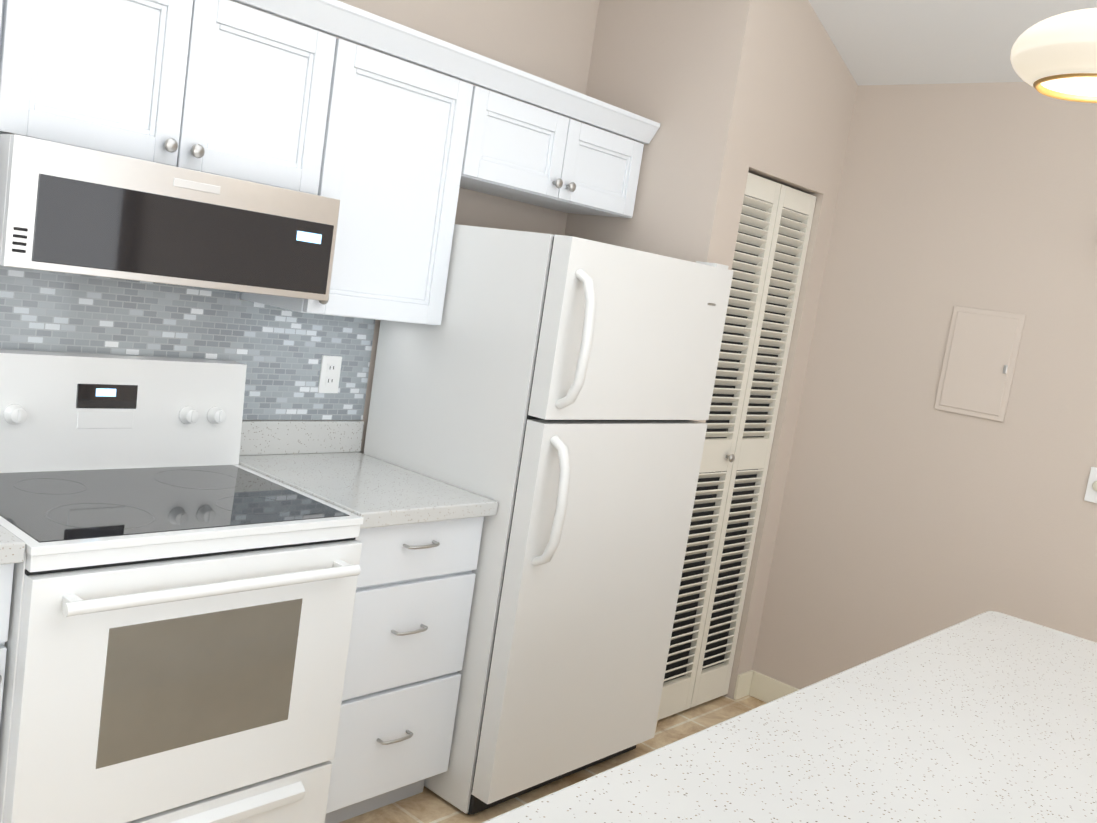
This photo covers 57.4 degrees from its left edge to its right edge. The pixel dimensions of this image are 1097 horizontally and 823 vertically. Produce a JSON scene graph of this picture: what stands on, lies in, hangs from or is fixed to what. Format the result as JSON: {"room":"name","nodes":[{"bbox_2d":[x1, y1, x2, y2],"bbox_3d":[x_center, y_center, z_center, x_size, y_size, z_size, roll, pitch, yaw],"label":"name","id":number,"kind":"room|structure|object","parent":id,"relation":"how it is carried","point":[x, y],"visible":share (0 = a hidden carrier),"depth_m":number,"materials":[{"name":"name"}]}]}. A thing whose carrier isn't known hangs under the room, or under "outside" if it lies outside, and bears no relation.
{"room":"kitchen","nodes":[
{"label":"kitchen","id":0,"kind":"room"},
{"bbox_2d":[230,0,597,452],"bbox_3d":[-0.786,-1.244,2.678,0.100,4.600,4.290,15,9,41],"label":"wall","id":1,"kind":"structure","parent":0,"point":[550,40],"depth_m":3.38,"materials":[{"name":"paint"}]},
{"bbox_2d":[0,0,2,27],"bbox_3d":[-1.464,-0.624,1.750,0.353,0.701,0.826,15,9,41],"label":"upper cabinet","id":2,"kind":"object","parent":1,"relation":"attached to","point":[1,1],"depth_m":1.94,"materials":[{"name":"white wood"}]},
{"bbox_2d":[0,0,335,194],"bbox_3d":[-0.912,-0.769,2.325,0.353,0.395,0.758,15,9,41],"label":"upper cabinet","id":3,"kind":"object","parent":1,"relation":"attached to","point":[229,88],"visible":0.94,"depth_m":2.21,"materials":[{"name":"white wood"}]},
{"bbox_2d":[0,134,339,300],"bbox_3d":[-0.935,-0.440,2.343,0.422,0.255,0.758,15,9,41],"label":"microwave","id":4,"kind":"object","parent":3,"relation":"attached to","point":[64,208],"visible":1,"depth_m":2.14,"materials":[{"name":"silver metal"}]},
{"bbox_2d":[0,265,374,419],"bbox_3d":[-1.485,0.035,2.183,0.008,0.803,2.676,15,9,41],"label":"tile backsplash","id":5,"kind":"structure","parent":1,"relation":"attached to","point":[278,352],"depth_m":2.69,"materials":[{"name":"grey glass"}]},
{"bbox_2d":[318,355,341,392],"bbox_3d":[-0.663,-0.112,3.047,0.009,0.114,0.070,15,9,41],"label":"outlet","id":6,"kind":"object","parent":5,"relation":"attached to","point":[330,370],"visible":1,"depth_m":3.04,"materials":[{"name":"plastic"}]},
{"bbox_2d":[240,38,472,324],"bbox_3d":[-0.524,-0.618,2.804,0.353,0.693,0.468,15,9,41],"label":"upper cabinet","id":7,"kind":"object","parent":1,"relation":"attached to","point":[393,151],"visible":0.75,"depth_m":2.71,"materials":[{"name":"white wood"}]},
{"bbox_2d":[460,86,643,217],"bbox_3d":[-0.058,-0.828,3.266,0.353,0.255,0.830,15,9,41],"label":"upper cabinet","id":8,"kind":"object","parent":1,"relation":"attached to","point":[519,151],"visible":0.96,"depth_m":3.13,"materials":[{"name":"white wood"}]},
{"bbox_2d":[339,695,765,822],"bbox_3d":[1.105,1.621,0.967,6.200,0.050,4.530,15,9,41],"label":"floor","id":9,"kind":"structure","parent":0,"point":[426,805],"depth_m":3.16,"materials":[{"name":"stone"}]},
{"bbox_2d":[0,563,13,721],"bbox_3d":[-1.421,0.648,1.948,0.644,0.876,0.454,15,9,41],"label":"base cabinet","id":10,"kind":"object","parent":9,"relation":"on","point":[6,575],"visible":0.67,"depth_m":1.88,"materials":[{"name":"white wood"}]},
{"bbox_2d":[0,349,363,822],"bbox_3d":[-0.954,0.508,2.350,0.717,1.190,0.760,15,9,41],"label":"range","id":11,"kind":"object","parent":9,"relation":"on","point":[184,586],"visible":0.98,"depth_m":2.21,"materials":[{"name":"metal"}]},
{"bbox_2d":[325,517,483,822],"bbox_3d":[-0.605,0.657,2.864,0.644,0.876,0.468,15,9,41],"label":"base cabinet","id":12,"kind":"object","parent":9,"relation":"on","point":[411,613],"visible":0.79,"depth_m":2.68,"materials":[{"name":"white wood"}]},
{"bbox_2d":[238,420,497,528],"bbox_3d":[-0.527,0.157,2.804,0.646,0.140,0.474,15,9,41],"label":"countertop","id":13,"kind":"structure","parent":12,"relation":"on","point":[326,461],"depth_m":2.82,"materials":[{"name":"stone"}]},
{"bbox_2d":[363,224,733,814],"bbox_3d":[-0.036,0.292,3.224,0.811,1.672,0.800,15,9,41],"label":"fridge","id":14,"kind":"object","parent":9,"relation":"on","point":[551,394],"visible":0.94,"depth_m":2.88,"materials":[{"name":"metal"}]},
{"bbox_3d":[-1.773,0.676,1.298,0.989,0.876,0.980,15,9,41],"label":"base cabinet","id":15,"kind":"object","parent":9,"relation":"on","visible":0},
{"bbox_2d":[0,525,24,564],"bbox_3d":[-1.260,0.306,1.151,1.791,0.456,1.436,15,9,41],"label":"countertop","id":16,"kind":"structure","parent":15,"relation":"on","point":[12,547],"depth_m":1.84,"materials":[{"name":"stone"}]},
{"bbox_2d":[566,0,717,258],"bbox_3d":[0.387,-1.171,3.508,0.540,4.600,0.110,15,9,41],"label":"wall","id":17,"kind":"structure","parent":0,"point":[649,59],"depth_m":3.45,"materials":[{"name":"paint"}]},
{"bbox_2d":[678,0,861,698],"bbox_3d":[0.847,-1.108,3.560,0.090,4.600,0.800,15,9,41],"label":"wall","id":18,"kind":"structure","parent":0,"point":[779,98],"depth_m":3.50,"materials":[{"name":"paint"}]},
{"bbox_2d":[658,172,815,719],"bbox_3d":[0.692,0.161,3.727,0.060,1.993,0.539,15,9,41],"label":"closet door","id":19,"kind":"structure","parent":18,"relation":"in","point":[775,224],"depth_m":3.75,"materials":[{"name":"paint"}]},
{"bbox_2d":[754,82,1096,688],"bbox_3d":[2.920,-0.645,2.339,6.200,4.600,0.100,15,9,41],"label":"wall","id":20,"kind":"structure","parent":0,"point":[896,510],"depth_m":3.61,"materials":[{"name":"paint"}]},
{"bbox_2d":[739,670,799,702],"bbox_3d":[2.776,1.622,2.351,5.360,0.105,0.040,15,9,41],"label":"baseboard","id":21,"kind":"structure","parent":20,"relation":"attached to","point":[760,686],"depth_m":4.06,"materials":[{"name":"beige wood"}]},
{"bbox_2d":[934,306,1025,421],"bbox_3d":[1.506,-0.170,3.514,0.244,0.374,0.014,15,9,41],"label":"electrical panel","id":22,"kind":"object","parent":20,"relation":"attached to","point":[979,361],"visible":1,"depth_m":3.51,"materials":[{"name":"paint"}]},
{"bbox_2d":[1084,467,1096,502],"bbox_3d":[1.788,0.243,3.256,0.070,0.114,0.019,15,9,41],"label":"dimmer switch","id":23,"kind":"object","parent":20,"relation":"attached to","point":[1091,493],"visible":1,"depth_m":3.27,"materials":[{"name":"plastic"}]},
{"bbox_2d":[808,0,1096,85],"bbox_3d":[1.595,-1.644,0.562,6.200,1.776,4.530,15,9,41],"label":"ceiling","id":24,"kind":"structure","parent":0,"point":[891,42],"depth_m":3.41,"materials":[{"name":"paint"}]},
{"bbox_2d":[1011,8,1096,102],"bbox_3d":[1.132,-1.098,1.895,0.320,0.964,0.320,15,9,41],"label":"pendant light","id":25,"kind":"object","parent":24,"relation":"hanging from","point":[1055,56],"visible":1,"depth_m":1.89,"materials":[{"name":"white glass"}]},
{"bbox_3d":[2.379,1.820,0.909,4.180,0.050,2.920,15,9,41],"label":"floor carpet","id":26,"kind":"object","parent":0,"visible":0},
{"bbox_3d":[0.642,1.006,1.559,0.603,0.876,1.698,15,9,41],"label":"kitchen island","id":27,"kind":"object","parent":26,"relation":"on","visible":0},
{"bbox_2d":[482,611,1096,822],"bbox_3d":[0.784,0.571,1.464,0.870,0.040,1.790,15,9,41],"label":"island countertop","id":28,"kind":"structure","parent":27,"relation":"on","point":[988,717],"depth_m":1.49,"materials":[{"name":"stone"}]},
{"bbox_3d":[-1.849,-0.605,1.129,0.608,0.701,0.608,15,9,41],"label":"cabinet","id":29,"kind":"object","parent":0,"visible":0},
{"bbox_2d":[232,0,659,143],"bbox_3d":[-0.602,-0.941,2.164,0.347,0.070,3.200,15,9,41],"label":"crown molding","id":30,"kind":"structure","parent":29,"relation":"on","point":[345,21],"depth_m":2.74,"materials":[{"name":"white wood"}]}
]}

